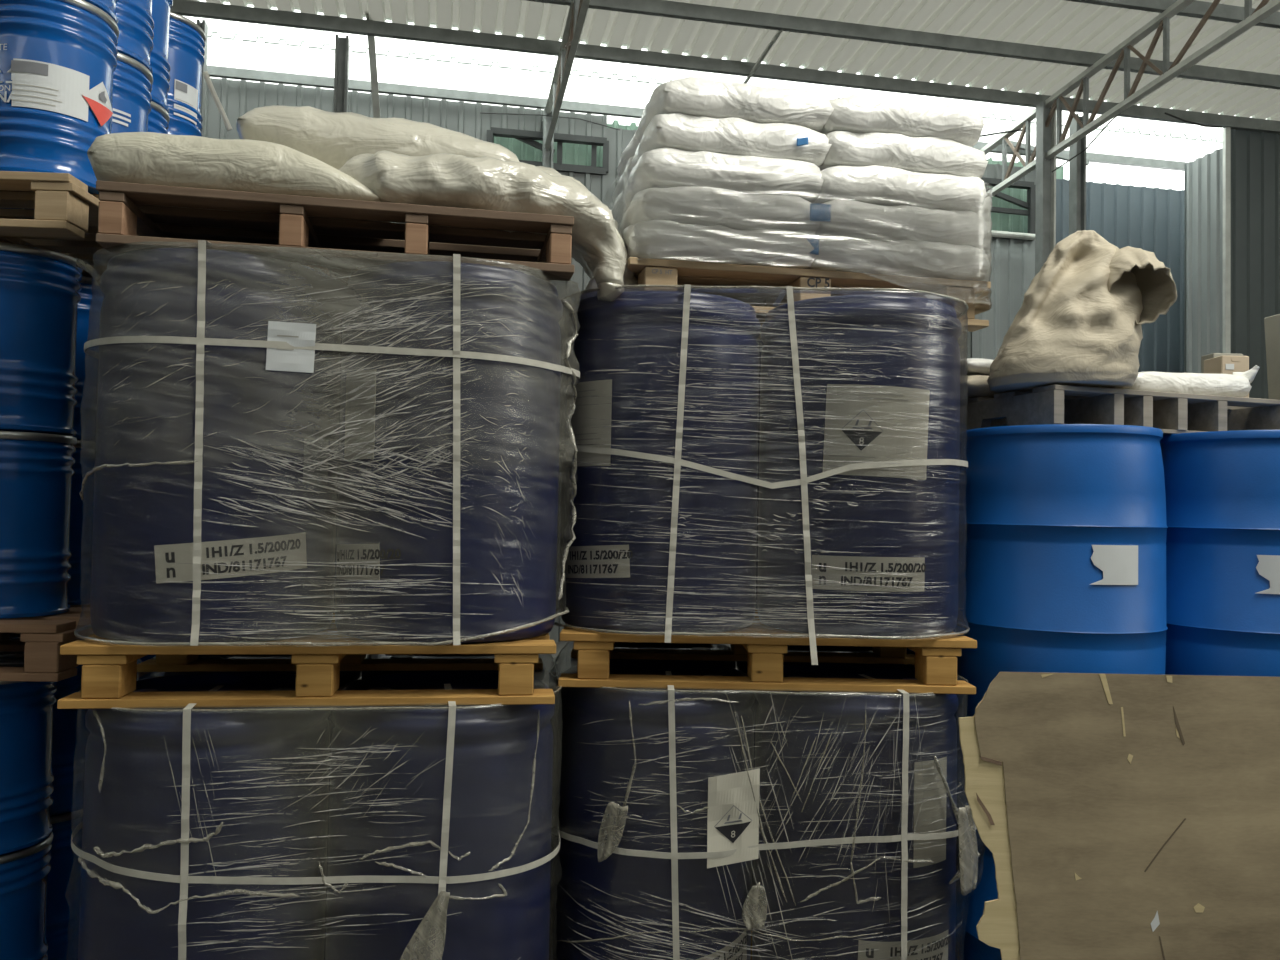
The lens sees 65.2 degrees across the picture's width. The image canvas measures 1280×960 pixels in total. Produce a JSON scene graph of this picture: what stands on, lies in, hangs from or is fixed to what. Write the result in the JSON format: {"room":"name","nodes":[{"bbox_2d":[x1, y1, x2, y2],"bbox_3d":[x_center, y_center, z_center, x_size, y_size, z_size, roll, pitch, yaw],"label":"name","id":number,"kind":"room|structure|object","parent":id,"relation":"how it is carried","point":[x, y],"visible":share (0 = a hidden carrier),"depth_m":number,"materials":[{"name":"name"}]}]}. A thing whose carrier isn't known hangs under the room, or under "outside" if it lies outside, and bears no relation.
{"room":"industrial hall","nodes":[
{"label":"industrial hall","id":0,"kind":"room"},
{"bbox_2d":[358,642,737,959],"bbox_3d":[0.357,1.710,3.089,30.000,0.100,22.000,1,-2,-11],"label":"floor","id":1,"kind":"structure","parent":0,"point":[547,660],"depth_m":10.26,"materials":[{"name":"concrete"}]},
{"bbox_2d":[197,19,207,136],"bbox_3d":[-4.353,-1.358,9.724,0.170,6.261,0.240,1,-2,-11],"label":"steel column","id":2,"kind":"structure","parent":1,"relation":"on","point":[203,24],"depth_m":9.79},
{"bbox_2d":[333,34,349,112],"bbox_3d":[-3.053,-1.327,9.986,0.220,6.261,0.240,1,-2,-11],"label":"steel column","id":3,"kind":"structure","parent":1,"relation":"on","point":[342,45],"depth_m":10.05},
{"bbox_2d":[540,108,553,282],"bbox_3d":[-1.120,-1.214,11.570,0.210,6.199,0.240,1,-2,-11],"label":"steel column","id":4,"kind":"structure","parent":1,"relation":"on","point":[547,156],"depth_m":11.63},
{"bbox_2d":[545,0,589,150],"bbox_3d":[-0.050,-4.489,6.603,0.086,1.073,10.732,1,-2,-11],"label":"roof truss","id":5,"kind":"object","parent":4,"relation":"on","point":[577,13],"visible":0.93,"depth_m":9.92,"materials":[{"name":"metal"}]},
{"bbox_2d":[750,930,752,959],"bbox_3d":[0.323,1.590,3.224,1.147,0.145,1.140,1,-2,0],"label":"wooden pallet","id":6,"kind":"object","parent":1,"relation":"on","point":[751,930],"visible":0.02,"depth_m":3.25,"materials":[{"name":"brown wood"}]},
{"bbox_2d":[570,642,735,668],"bbox_3d":[0.038,1.055,3.534,0.586,0.932,0.586,1,-2,0],"label":"drum","id":7,"kind":"object","parent":6,"relation":"on","point":[627,645],"visible":0.12,"depth_m":3.67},
{"bbox_2d":[552,659,754,959],"bbox_3d":[0.039,1.037,2.946,0.585,0.932,0.585,0,-2,17],"label":"drum","id":8,"kind":"object","parent":6,"relation":"on","point":[582,768],"visible":0.68,"depth_m":2.69,"materials":[{"name":"plastic"}]},
{"bbox_2d":[549,641,986,959],"bbox_3d":[0.355,1.045,3.225,1.272,0.940,1.255,1,-2,0],"label":"wrap","id":9,"kind":"object","parent":6,"relation":"on","point":[733,799],"visible":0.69,"depth_m":2.64,"materials":[{"name":"grey"}]},
{"bbox_2d":[665,671,679,959],"bbox_3d":[0.091,1.023,2.765,0.051,0.940,0.285,1,-2,0],"label":"strap","id":10,"kind":"object","parent":9,"relation":"attached to","point":[671,698],"visible":0.91,"depth_m":2.63,"materials":[{"name":"plastic"}]},
{"bbox_2d":[551,824,976,858],"bbox_3d":[0.347,0.983,3.239,1.255,0.071,1.228,1,-2,0],"label":"strap","id":11,"kind":"object","parent":9,"relation":"attached to","point":[868,839],"visible":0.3,"depth_m":2.63,"materials":[{"name":"plastic"}]},
{"bbox_2d":[558,609,976,693],"bbox_3d":[0.342,0.511,3.256,1.129,0.145,1.140,1,-2,0],"label":"wooden pallet","id":12,"kind":"object","parent":9,"relation":"on","point":[934,659],"visible":0.48,"depth_m":2.69,"materials":[{"name":"brown wood"}]},
{"bbox_2d":[559,291,760,633],"bbox_3d":[0.058,-0.042,2.978,0.585,0.932,0.585,1,-2,-2],"label":"drum","id":13,"kind":"object","parent":12,"relation":"on","point":[624,317],"visible":0.86,"depth_m":2.72,"materials":[{"name":"plastic"}]},
{"bbox_2d":[755,339,763,608],"bbox_3d":[0.647,-0.014,3.567,0.586,0.932,0.586,1,-2,0],"label":"drum","id":14,"kind":"object","parent":12,"relation":"on","point":[760,342],"visible":0.02,"depth_m":3.41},
{"bbox_2d":[554,285,969,638],"bbox_3d":[0.352,-0.034,3.272,1.238,0.942,1.236,1,-2,0],"label":"wrap","id":15,"kind":"object","parent":12,"relation":"on","point":[961,307],"visible":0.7,"depth_m":2.68,"materials":[{"name":"grey"}]},
{"bbox_2d":[664,284,690,642],"bbox_3d":[0.101,-0.046,2.798,0.055,0.960,0.298,1,-2,0],"label":"strap","id":16,"kind":"object","parent":15,"relation":"attached to","point":[687,288],"visible":0.97,"depth_m":2.67,"materials":[{"name":"plastic"}]},
{"bbox_2d":[559,444,967,488],"bbox_3d":[0.353,-0.019,3.273,1.216,0.122,1.216,1,-2,0],"label":"strap","id":17,"kind":"object","parent":15,"relation":"attached to","point":[708,469],"visible":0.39,"depth_m":2.67,"materials":[{"name":"plastic"}]},
{"bbox_2d":[772,286,817,664],"bbox_3d":[0.429,-0.015,2.792,0.094,1.010,0.307,1,-2,0],"label":"strap","id":18,"kind":"object","parent":15,"relation":"attached to","point":[790,300],"visible":0.98,"depth_m":2.67,"materials":[{"name":"plastic"}]},
{"bbox_2d":[627,257,990,339],"bbox_3d":[0.464,-0.565,3.464,1.182,0.145,0.804,1,-2,-11],"label":"wooden pallet","id":19,"kind":"object","parent":15,"relation":"on","point":[648,271],"visible":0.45,"depth_m":3.12,"materials":[{"name":"beige wood"}]},
{"bbox_2d":[536,166,637,291],"bbox_3d":[-0.232,-0.701,3.083,0.566,0.477,0.365,1,-2,0],"label":"bag","id":20,"kind":"object","parent":19,"relation":"on","point":[629,279],"visible":0.12,"depth_m":3.02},
{"bbox_2d":[621,219,819,268],"bbox_3d":[0.222,-0.718,3.219,0.636,0.141,0.410,1,-2,-12],"label":"bag","id":21,"kind":"object","parent":19,"relation":"on","point":[655,238],"visible":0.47,"depth_m":3.03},
{"bbox_2d":[619,186,819,234],"bbox_3d":[0.248,-0.829,3.235,0.621,0.140,0.413,1,-2,-12],"label":"bag","id":22,"kind":"object","parent":21,"relation":"on","point":[703,206],"visible":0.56,"depth_m":3.04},
{"bbox_2d":[623,147,823,208],"bbox_3d":[0.258,-0.941,3.231,0.611,0.140,0.424,1,-2,-11],"label":"bag","id":23,"kind":"object","parent":22,"relation":"on","point":[665,167],"visible":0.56,"depth_m":3.04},
{"bbox_2d":[631,113,831,168],"bbox_3d":[0.281,-1.053,3.246,0.598,0.145,0.412,1,-2,-12],"label":"bag","id":24,"kind":"object","parent":23,"relation":"on","point":[732,135],"visible":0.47,"depth_m":3.05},
{"bbox_2d":[636,77,833,142],"bbox_3d":[0.290,-1.165,3.243,0.579,0.143,0.418,1,-2,-12],"label":"bag","id":25,"kind":"object","parent":24,"relation":"on","point":[694,96],"visible":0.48,"depth_m":3.06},
{"bbox_2d":[604,164,992,314],"bbox_3d":[0.479,-0.751,3.474,1.220,0.393,0.860,1,-2,-11],"label":"wrap","id":26,"kind":"object","parent":19,"relation":"on","point":[983,303],"visible":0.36,"depth_m":3.27,"materials":[{"name":"white"}]},
{"bbox_2d":[806,234,990,280],"bbox_3d":[0.793,-0.702,3.339,0.651,0.136,0.417,1,-2,-10],"label":"bag","id":27,"kind":"object","parent":19,"relation":"on","point":[906,257],"visible":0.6,"depth_m":3.15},
{"bbox_2d":[810,199,988,247],"bbox_3d":[0.792,-0.817,3.344,0.650,0.142,0.420,1,-2,-12],"label":"bag","id":28,"kind":"object","parent":27,"relation":"on","point":[840,217],"visible":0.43,"depth_m":3.15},
{"bbox_2d":[810,203,830,221],"bbox_3d":[0.556,-0.825,3.083,0.066,0.056,0.003,1,-2,-4],"label":"print","id":29,"kind":"object","parent":28,"relation":"attached to","point":[818,212],"depth_m":3.08},
{"bbox_2d":[812,165,986,212],"bbox_3d":[0.801,-0.929,3.344,0.606,0.145,0.421,1,-2,-11],"label":"bag","id":30,"kind":"object","parent":28,"relation":"on","point":[871,184],"visible":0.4,"depth_m":3.15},
{"bbox_2d":[797,131,987,178],"bbox_3d":[0.775,-1.039,3.345,0.686,0.141,0.416,1,-2,-12],"label":"bag","id":31,"kind":"object","parent":30,"relation":"on","point":[934,155],"visible":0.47,"depth_m":3.16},
{"bbox_2d":[820,93,984,146],"bbox_3d":[0.814,-1.152,3.352,0.588,0.144,0.428,1,-2,-11],"label":"bag","id":32,"kind":"object","parent":31,"relation":"on","point":[880,113],"visible":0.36,"depth_m":3.16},
{"bbox_2d":[757,294,961,637],"bbox_3d":[0.647,-0.032,2.978,0.585,0.932,0.585,2,-2,-32],"label":"drum","id":33,"kind":"object","parent":12,"relation":"on","point":[922,553],"visible":0.94,"depth_m":2.72,"materials":[{"name":"plastic"}]},
{"bbox_2d":[858,674,908,959],"bbox_3d":[0.667,1.034,2.772,0.017,0.940,0.285,1,-2,-12],"label":"strap","id":34,"kind":"object","parent":9,"relation":"attached to","point":[904,822],"visible":0.96,"depth_m":2.64,"materials":[{"name":"plastic"}]},
{"bbox_2d":[736,645,903,928],"bbox_3d":[0.627,1.065,3.534,0.586,0.932,0.586,1,-2,0],"label":"drum","id":35,"kind":"object","parent":6,"relation":"on","point":[741,665],"visible":0.07,"depth_m":3.56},
{"bbox_2d":[752,663,958,959],"bbox_3d":[0.628,1.048,2.946,0.585,0.932,0.585,0,-2,32],"label":"drum","id":36,"kind":"object","parent":6,"relation":"on","point":[848,714],"visible":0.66,"depth_m":2.70,"materials":[{"name":"plastic"}]},
{"bbox_2d":[964,847,1000,959],"bbox_3d":[1.262,1.219,3.041,0.603,0.911,0.603,1,-2,0],"label":"barrel","id":37,"kind":"object","parent":1,"relation":"on","point":[974,949],"visible":0.03,"depth_m":2.91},
{"bbox_2d":[955,424,1167,716],"bbox_3d":[1.279,0.308,3.068,0.602,0.911,0.602,2,-2,-34],"label":"barrel","id":38,"kind":"object","parent":37,"relation":"on","point":[1067,527],"visible":0.77,"depth_m":2.81,"materials":[{"name":"blue plastic"}]},
{"bbox_2d":[1035,100,1055,275],"bbox_3d":[4.571,-1.156,11.295,0.260,6.273,0.240,1,-2,-11],"label":"steel column","id":39,"kind":"structure","parent":1,"relation":"on","point":[1045,210],"depth_m":11.34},
{"bbox_2d":[980,0,1279,195],"bbox_3d":[5.371,-4.269,7.694,0.086,1.253,10.732,1,-2,-11],"label":"roof truss","id":40,"kind":"object","parent":39,"relation":"on","point":[1161,21],"visible":0.93,"depth_m":10.13,"materials":[{"name":"metal"}]},
{"bbox_2d":[207,65,1187,170],"bbox_3d":[-1.221,-4.388,11.641,25.800,0.100,0.066,1,-2,-11],"label":"roof purlin","id":41,"kind":"structure","parent":40,"relation":"on","point":[213,71],"depth_m":11.49,"materials":[{"name":"grey paint"}]},
{"bbox_2d":[170,0,1279,133],"bbox_3d":[-0.967,-4.497,10.397,25.800,0.130,0.066,1,-2,-11],"label":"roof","id":42,"kind":"structure","parent":40,"relation":"on","point":[190,8],"depth_m":10.64,"materials":[{"name":"grey paint"}]},
{"bbox_2d":[366,14,379,117],"bbox_3d":[-2.760,-4.253,10.357,0.072,0.905,0.822,1,-2,-7],"label":"bar","id":43,"kind":"object","parent":42,"relation":"hanging from","point":[371,39],"visible":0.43,"depth_m":10.38,"materials":[{"name":"paint"}]},
{"bbox_2d":[525,0,1279,89],"bbox_3d":[-0.774,-4.573,9.449,25.800,0.130,0.066,1,-2,-11],"label":"roof beam","id":44,"kind":"structure","parent":40,"relation":"on","point":[662,8],"depth_m":10.10,"materials":[{"name":"metal"}]},
{"bbox_2d":[1065,0,1279,28],"bbox_3d":[-0.562,-4.657,8.403,25.800,0.130,0.066,1,-2,-11],"label":"roof beam","id":45,"kind":"structure","parent":40,"relation":"on","point":[1196,9],"depth_m":9.56,"materials":[{"name":"metal"}]},
{"bbox_2d":[1069,114,1085,234],"bbox_3d":[5.076,-1.131,11.625,0.220,6.261,0.240,1,-2,-11],"label":"steel column","id":46,"kind":"structure","parent":1,"relation":"on","point":[1077,165],"depth_m":11.67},
{"bbox_2d":[958,672,1279,959],"bbox_3d":[1.407,1.040,2.145,1.439,1.221,0.077,1,-2,0],"label":"plywood sheet","id":47,"kind":"object","parent":1,"relation":"on","point":[1119,816],"visible":1,"depth_m":2.16,"materials":[{"name":"brown wood"}]},
{"bbox_3d":[1.893,1.232,3.095,0.603,0.911,0.603,1,-2,0],"label":"barrel","id":48,"kind":"object","parent":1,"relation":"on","visible":0},
{"bbox_2d":[1160,430,1279,676],"bbox_3d":[1.909,0.321,3.123,0.602,0.911,0.602,0,-2,29],"label":"barrel","id":49,"kind":"object","parent":48,"relation":"on","point":[1222,488],"visible":0.69,"depth_m":2.92,"materials":[{"name":"blue plastic"}]},
{"bbox_3d":[1.178,1.236,3.655,0.603,0.911,0.603,1,-2,0],"label":"barrel","id":50,"kind":"object","parent":1,"relation":"on","visible":0},
{"bbox_2d":[903,630,954,668],"bbox_3d":[1.194,0.325,3.683,0.603,0.911,0.603,1,-2,0],"label":"barrel","id":51,"kind":"object","parent":50,"relation":"on","point":[908,666],"visible":0.02,"depth_m":3.51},
{"bbox_2d":[967,385,1279,434],"bbox_3d":[1.610,-0.192,3.591,1.153,0.126,1.000,2,-2,-18],"label":"wooden pallet","id":52,"kind":"object","parent":51,"relation":"on","point":[1172,413],"visible":0.38,"depth_m":3.12,"materials":[{"name":"grey wood"}]},
{"bbox_2d":[967,375,999,398],"bbox_3d":[1.137,-0.309,3.431,0.290,0.080,0.354,2,-2,-18],"label":"bag","id":53,"kind":"object","parent":52,"relation":"on","point":[978,386],"visible":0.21,"depth_m":3.26,"materials":[{"name":"plastic"}]},
{"bbox_2d":[967,358,992,375],"bbox_3d":[1.137,-0.374,3.435,0.272,0.062,0.313,2,-2,-18],"label":"bag","id":54,"kind":"object","parent":53,"relation":"on","point":[976,366],"visible":0.12,"depth_m":3.28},
{"bbox_2d":[987,230,1176,392],"bbox_3d":[1.336,-0.527,3.095,0.500,0.495,0.358,1,-2,0],"label":"sack","id":55,"kind":"object","parent":52,"relation":"on","point":[1079,320],"visible":0.98,"depth_m":2.98,"materials":[{"name":"fabric"}]},
{"bbox_2d":[1126,365,1259,396],"bbox_3d":[1.766,-0.317,3.313,0.447,0.112,0.265,1,-2,-6],"label":"paper bag","id":56,"kind":"object","parent":52,"relation":"on","point":[1237,384],"visible":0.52,"depth_m":3.19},
{"bbox_2d":[1204,355,1248,397],"bbox_3d":[2.152,-0.346,3.672,0.100,0.205,0.122,1,-2,0],"label":"carton","id":57,"kind":"object","parent":52,"relation":"on","point":[1224,364],"visible":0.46,"depth_m":3.62,"materials":[{"name":"cardboard"}]},
{"bbox_2d":[1264,314,1279,399],"bbox_3d":[2.244,-0.404,3.263,0.277,0.315,0.222,1,-2,-6],"label":"carton","id":58,"kind":"object","parent":52,"relation":"on","point":[1271,323],"visible":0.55,"depth_m":3.33,"materials":[{"name":"cardboard"}]},
{"bbox_3d":[-0.873,1.559,2.898,1.145,0.145,1.140,1,-2,-8],"label":"wooden pallet","id":59,"kind":"object","parent":1,"relation":"on","visible":0},
{"bbox_2d":[78,671,330,959],"bbox_3d":[-1.112,1.006,2.582,0.586,0.932,0.586,1,-2,-8],"label":"drum","id":60,"kind":"object","parent":59,"relation":"on","point":[137,800],"visible":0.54,"depth_m":2.34,"materials":[{"name":"plastic"}]},
{"bbox_2d":[164,654,360,959],"bbox_3d":[-1.195,1.022,3.164,0.586,0.932,0.586,1,-2,-8],"label":"drum","id":61,"kind":"object","parent":59,"relation":"on","point":[346,677],"visible":0.07,"depth_m":3.12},
{"bbox_2d":[78,654,561,959],"bbox_3d":[-0.862,1.013,2.908,1.258,0.940,1.275,1,-2,-8],"label":"wrap","id":62,"kind":"object","parent":59,"relation":"on","point":[430,912],"visible":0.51,"depth_m":2.32,"materials":[{"name":"grey"}]},
{"bbox_2d":[178,685,223,959],"bbox_3d":[-1.057,0.992,2.406,0.028,0.940,0.286,1,-2,-8],"label":"strap","id":63,"kind":"object","parent":62,"relation":"attached to","point":[184,865],"visible":0.91,"depth_m":2.28,"materials":[{"name":"plastic"}]},
{"bbox_2d":[57,613,555,708],"bbox_3d":[-0.852,0.479,2.931,1.143,0.145,1.140,1,-2,-8],"label":"wooden pallet","id":64,"kind":"object","parent":62,"relation":"on","point":[109,671],"visible":0.48,"depth_m":2.40,"materials":[{"name":"brown wood"}]},
{"bbox_2d":[90,248,340,643],"bbox_3d":[-1.093,-0.074,2.614,0.585,0.932,0.585,1,-2,-11],"label":"drum","id":65,"kind":"object","parent":64,"relation":"on","point":[143,516],"visible":0.8,"depth_m":2.36,"materials":[{"name":"plastic"}]},
{"bbox_2d":[74,248,577,645],"bbox_3d":[-0.835,-0.065,2.948,1.259,0.942,1.236,1,-2,-8],"label":"wrap","id":66,"kind":"object","parent":64,"relation":"on","point":[338,300],"visible":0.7,"depth_m":2.36,"materials":[{"name":"grey"}]},
{"bbox_2d":[190,240,212,645],"bbox_3d":[-1.037,-0.087,2.440,0.030,0.940,0.288,1,-2,-8],"label":"strap","id":67,"kind":"object","parent":66,"relation":"attached to","point":[202,244],"visible":0.91,"depth_m":2.31,"materials":[{"name":"plastic"}]},
{"bbox_2d":[84,336,579,393],"bbox_3d":[-0.829,-0.295,2.956,1.252,0.030,1.220,1,-2,-8],"label":"strap","id":68,"kind":"object","parent":66,"relation":"attached to","point":[118,339],"visible":0.44,"depth_m":2.37,"materials":[{"name":"plastic"}]},
{"bbox_2d":[96,180,574,285],"bbox_3d":[-0.831,-0.599,2.998,1.128,0.145,1.140,1,-2,-11],"label":"wooden pallet","id":69,"kind":"object","parent":66,"relation":"on","point":[122,216],"visible":0.44,"depth_m":2.52,"materials":[{"name":"brown wood"}]},
{"bbox_2d":[87,132,381,238],"bbox_3d":[-1.026,-0.764,2.656,0.706,0.157,0.508,1,-2,-11],"label":"bag","id":70,"kind":"object","parent":69,"relation":"on","point":[246,165],"visible":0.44,"depth_m":2.41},
{"bbox_2d":[391,225,538,249],"bbox_3d":[-0.627,-0.732,3.327,0.589,0.149,0.528,1,-2,-8],"label":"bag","id":71,"kind":"object","parent":69,"relation":"on","point":[433,225],"visible":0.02,"depth_m":3.10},
{"bbox_2d":[237,105,518,169],"bbox_3d":[-0.757,-0.932,3.000,0.804,0.244,0.502,1,-2,-11],"label":"bag","id":72,"kind":"object","parent":71,"relation":"on","point":[332,138],"visible":0.39,"depth_m":2.75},
{"bbox_2d":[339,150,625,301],"bbox_3d":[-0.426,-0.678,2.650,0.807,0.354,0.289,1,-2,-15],"label":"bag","id":73,"kind":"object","parent":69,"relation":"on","point":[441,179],"visible":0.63,"depth_m":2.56,"materials":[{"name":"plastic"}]},
{"bbox_2d":[453,254,459,644],"bbox_3d":[-0.473,-0.075,2.522,0.038,0.940,0.291,1,-2,-15],"label":"strap","id":74,"kind":"object","parent":66,"relation":"attached to","point":[456,257],"visible":0.98,"depth_m":2.39,"materials":[{"name":"plastic"}]},
{"bbox_2d":[335,261,562,643],"bbox_3d":[-0.510,-0.061,2.697,0.585,0.932,0.585,2,-2,-16],"label":"drum","id":75,"kind":"object","parent":64,"relation":"on","point":[528,297],"visible":0.89,"depth_m":2.44,"materials":[{"name":"plastic"}]},
{"bbox_2d":[71,794,559,884],"bbox_3d":[-0.858,0.932,2.917,1.226,0.083,1.225,1,-2,-8],"label":"strap","id":76,"kind":"object","parent":62,"relation":"attached to","point":[116,869],"visible":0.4,"depth_m":2.33,"materials":[{"name":"plastic"}]},
{"bbox_2d":[434,684,455,959],"bbox_3d":[-0.487,1.004,2.486,0.048,0.940,0.300,1,-2,-8],"label":"strap","id":77,"kind":"object","parent":62,"relation":"attached to","point":[452,704],"visible":0.91,"depth_m":2.36,"materials":[{"name":"plastic"}]},
{"bbox_2d":[325,670,554,959],"bbox_3d":[-0.529,1.018,2.665,0.586,0.932,0.586,1,-2,-8],"label":"drum","id":78,"kind":"object","parent":59,"relation":"on","point":[495,747],"visible":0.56,"depth_m":2.42,"materials":[{"name":"plastic"}]},
{"bbox_2d":[361,654,544,680],"bbox_3d":[-0.612,1.034,3.248,0.586,0.932,0.586,1,-2,-8],"label":"drum","id":79,"kind":"object","parent":59,"relation":"on","point":[538,674],"visible":0.14,"depth_m":3.28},
{"bbox_3d":[-2.049,1.542,3.047,1.022,0.145,1.120,1,-2,-3],"label":"wooden pallet","id":80,"kind":"object","parent":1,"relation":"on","visible":0},
{"bbox_2d":[0,832,52,959],"bbox_3d":[-1.814,1.229,2.743,0.340,0.469,0.340,-1,-2,42],"label":"barrel","id":81,"kind":"object","parent":80,"relation":"on","point":[24,872],"visible":0.81,"depth_m":2.70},
{"bbox_2d":[0,660,57,854],"bbox_3d":[-1.806,0.757,2.758,0.340,0.469,0.340,-1,-2,42],"label":"barrel","id":82,"kind":"object","parent":81,"relation":"on","point":[27,777],"visible":0.79,"depth_m":2.70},
{"bbox_2d":[46,808,82,959],"bbox_3d":[-1.864,1.238,3.088,0.340,0.469,0.340,-1,-2,42],"label":"barrel","id":83,"kind":"object","parent":80,"relation":"on","point":[64,876],"visible":0.23,"depth_m":3.00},
{"bbox_2d":[0,652,89,815],"bbox_3d":[-1.856,0.766,3.102,0.340,0.469,0.340,-1,-2,42],"label":"barrel","id":84,"kind":"object","parent":83,"relation":"on","point":[70,732],"visible":0.15,"depth_m":3.01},
{"bbox_2d":[0,604,93,681],"bbox_3d":[-2.014,0.448,3.080,1.022,0.145,1.120,1,-2,-3],"label":"wooden pallet","id":85,"kind":"object","parent":84,"relation":"on","point":[41,638],"visible":0.2,"depth_m":2.55,"materials":[{"name":"brown wood"}]},
{"bbox_2d":[0,431,76,618],"bbox_3d":[-1.766,0.121,2.777,0.340,0.496,0.340,1,-2,0],"label":"barrel","id":86,"kind":"object","parent":85,"relation":"on","point":[36,470],"visible":1,"depth_m":2.69,"materials":[{"name":"metal"}]},
{"bbox_2d":[0,242,82,435],"bbox_3d":[-1.757,-0.379,2.792,0.340,0.496,0.340,1,-2,0],"label":"barrel","id":87,"kind":"object","parent":86,"relation":"on","point":[40,288],"visible":0.95,"depth_m":2.70,"materials":[{"name":"metal"}]},
{"bbox_2d":[68,441,95,605],"bbox_3d":[-1.816,0.130,3.122,0.340,0.496,0.340,1,-2,0],"label":"barrel","id":88,"kind":"object","parent":85,"relation":"on","point":[81,522],"visible":0.09,"depth_m":3.02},
{"bbox_2d":[72,276,104,441],"bbox_3d":[-1.807,-0.370,3.136,0.340,0.496,0.340,1,-2,0],"label":"barrel","id":89,"kind":"object","parent":88,"relation":"on","point":[89,308],"visible":0.16,"depth_m":3.04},
{"bbox_2d":[205,78,1183,641],"bbox_3d":[-3.359,-1.300,11.309,21.824,6.276,0.028,1,-2,-11],"label":"wall","id":90,"kind":"structure","parent":0,"point":[1145,218],"depth_m":12.95,"materials":[{"name":"metal"}]},
{"bbox_2d":[487,120,637,174],"bbox_3d":[-0.958,-3.976,12.004,2.375,1.171,0.356,1,-2,-11],"label":"window","id":91,"kind":"structure","parent":90,"relation":"in","point":[581,154],"depth_m":11.95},
{"bbox_2d":[981,157,1063,240],"bbox_3d":[4.838,-3.612,13.167,1.859,1.495,0.356,1,-2,-11],"label":"window","id":92,"kind":"structure","parent":90,"relation":"in","point":[1013,208],"depth_m":13.32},
{"bbox_2d":[207,31,1222,178],"bbox_3d":[-1.200,-4.473,11.548,26.000,0.112,1.180,1,-2,-11],"label":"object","id":93,"kind":"structure","parent":0,"point":[281,57],"depth_m":11.30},
{"bbox_2d":[208,32,1222,142],"bbox_3d":[-1.111,-4.510,10.965,25.942,0.063,0.013,1,-2,-11],"label":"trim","id":94,"kind":"structure","parent":93,"relation":"attached to","point":[212,32],"depth_m":10.89,"materials":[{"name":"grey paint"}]},
{"bbox_2d":[184,0,1279,141],"bbox_3d":[0.683,-5.240,2.296,26.000,1.006,17.958,1,-2,-11],"label":"ceiling","id":95,"kind":"structure","parent":0,"point":[1063,24],"depth_m":10.39,"materials":[{"name":"metal"}]},
{"bbox_2d":[1184,148,1222,372],"bbox_3d":[6.927,-0.981,12.291,0.028,6.068,0.620,1,-2,-11],"label":"wall","id":96,"kind":"structure","parent":0,"point":[1203,177],"depth_m":12.37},
{"bbox_2d":[1231,129,1279,398],"bbox_3d":[9.356,-1.098,12.455,4.792,6.398,0.028,1,-2,-11],"label":"wall","id":97,"kind":"structure","parent":0,"point":[1255,156],"depth_m":12.12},
{"bbox_2d":[1223,127,1230,352],"bbox_3d":[7.012,-1.115,11.955,0.060,6.318,0.060,1,-2,0],"label":"trim","id":98,"kind":"structure","parent":97,"relation":"attached to","point":[1227,130],"depth_m":11.99,"materials":[{"name":"paint"}]},
{"bbox_3d":[-1.957,-0.336,4.341,0.340,0.496,0.340,1,-2,0],"label":"barrel","id":99,"kind":"object","parent":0,"visible":0},
{"bbox_3d":[-2.079,-0.682,4.253,1.022,0.145,1.120,1,-2,-3],"label":"wooden pallet","id":100,"kind":"object","parent":99,"relation":"on","visible":0},
{"bbox_3d":[-1.884,-1.012,3.861,0.340,0.496,0.340,1,-2,0],"label":"barrel","id":101,"kind":"object","parent":100,"relation":"on","visible":0},
{"bbox_2d":[167,11,205,136],"bbox_3d":[-1.875,-1.511,3.876,0.340,0.496,0.340,3,-2,-42],"label":"barrel","id":102,"kind":"object","parent":101,"relation":"on","point":[187,39],"visible":0.39,"depth_m":3.80,"materials":[{"name":"blue metal"}]},
{"bbox_3d":[-2.161,0.124,3.122,0.340,0.496,0.340,1,-2,0],"label":"barrel","id":103,"kind":"object","parent":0,"visible":0},
{"bbox_3d":[-2.152,-0.376,3.137,0.340,0.496,0.340,1,-2,0],"label":"barrel","id":104,"kind":"object","parent":103,"relation":"on","visible":0},
{"bbox_2d":[0,171,138,277],"bbox_3d":[-2.008,-0.715,3.115,1.022,0.145,1.120,1,-2,-3],"label":"wooden pallet","id":105,"kind":"object","parent":104,"relation":"on","point":[64,219],"visible":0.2,"depth_m":2.64,"materials":[{"name":"beige wood"}]},
{"bbox_2d":[0,0,118,193],"bbox_3d":[-1.638,-1.040,2.761,0.340,0.496,0.340,2,-2,-35],"label":"barrel","id":106,"kind":"object","parent":105,"relation":"on","point":[58,62],"visible":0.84,"depth_m":2.63,"materials":[{"name":"blue metal"}]},
{"bbox_2d":[34,52,152,209],"bbox_3d":[-1.697,-1.032,3.081,0.340,0.496,0.340,-1,-2,42],"label":"barrel","id":107,"kind":"object","parent":105,"relation":"on","point":[133,81],"visible":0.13,"depth_m":3.03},
{"bbox_2d":[116,0,153,73],"bbox_3d":[-1.688,-1.531,3.096,0.340,0.496,0.340,1,-2,0],"label":"barrel","id":108,"kind":"object","parent":107,"relation":"on","point":[136,23],"visible":0.3,"depth_m":3.05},
{"bbox_2d":[148,101,169,133],"bbox_3d":[-1.795,-1.024,3.401,0.340,0.496,0.340,1,-2,0],"label":"barrel","id":109,"kind":"object","parent":105,"relation":"on","point":[158,118],"visible":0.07,"depth_m":3.38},
{"bbox_2d":[150,0,172,113],"bbox_3d":[-1.786,-1.524,3.416,0.340,0.496,0.340,1,-2,0],"label":"barrel","id":110,"kind":"object","parent":109,"relation":"on","point":[159,56],"visible":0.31,"depth_m":3.40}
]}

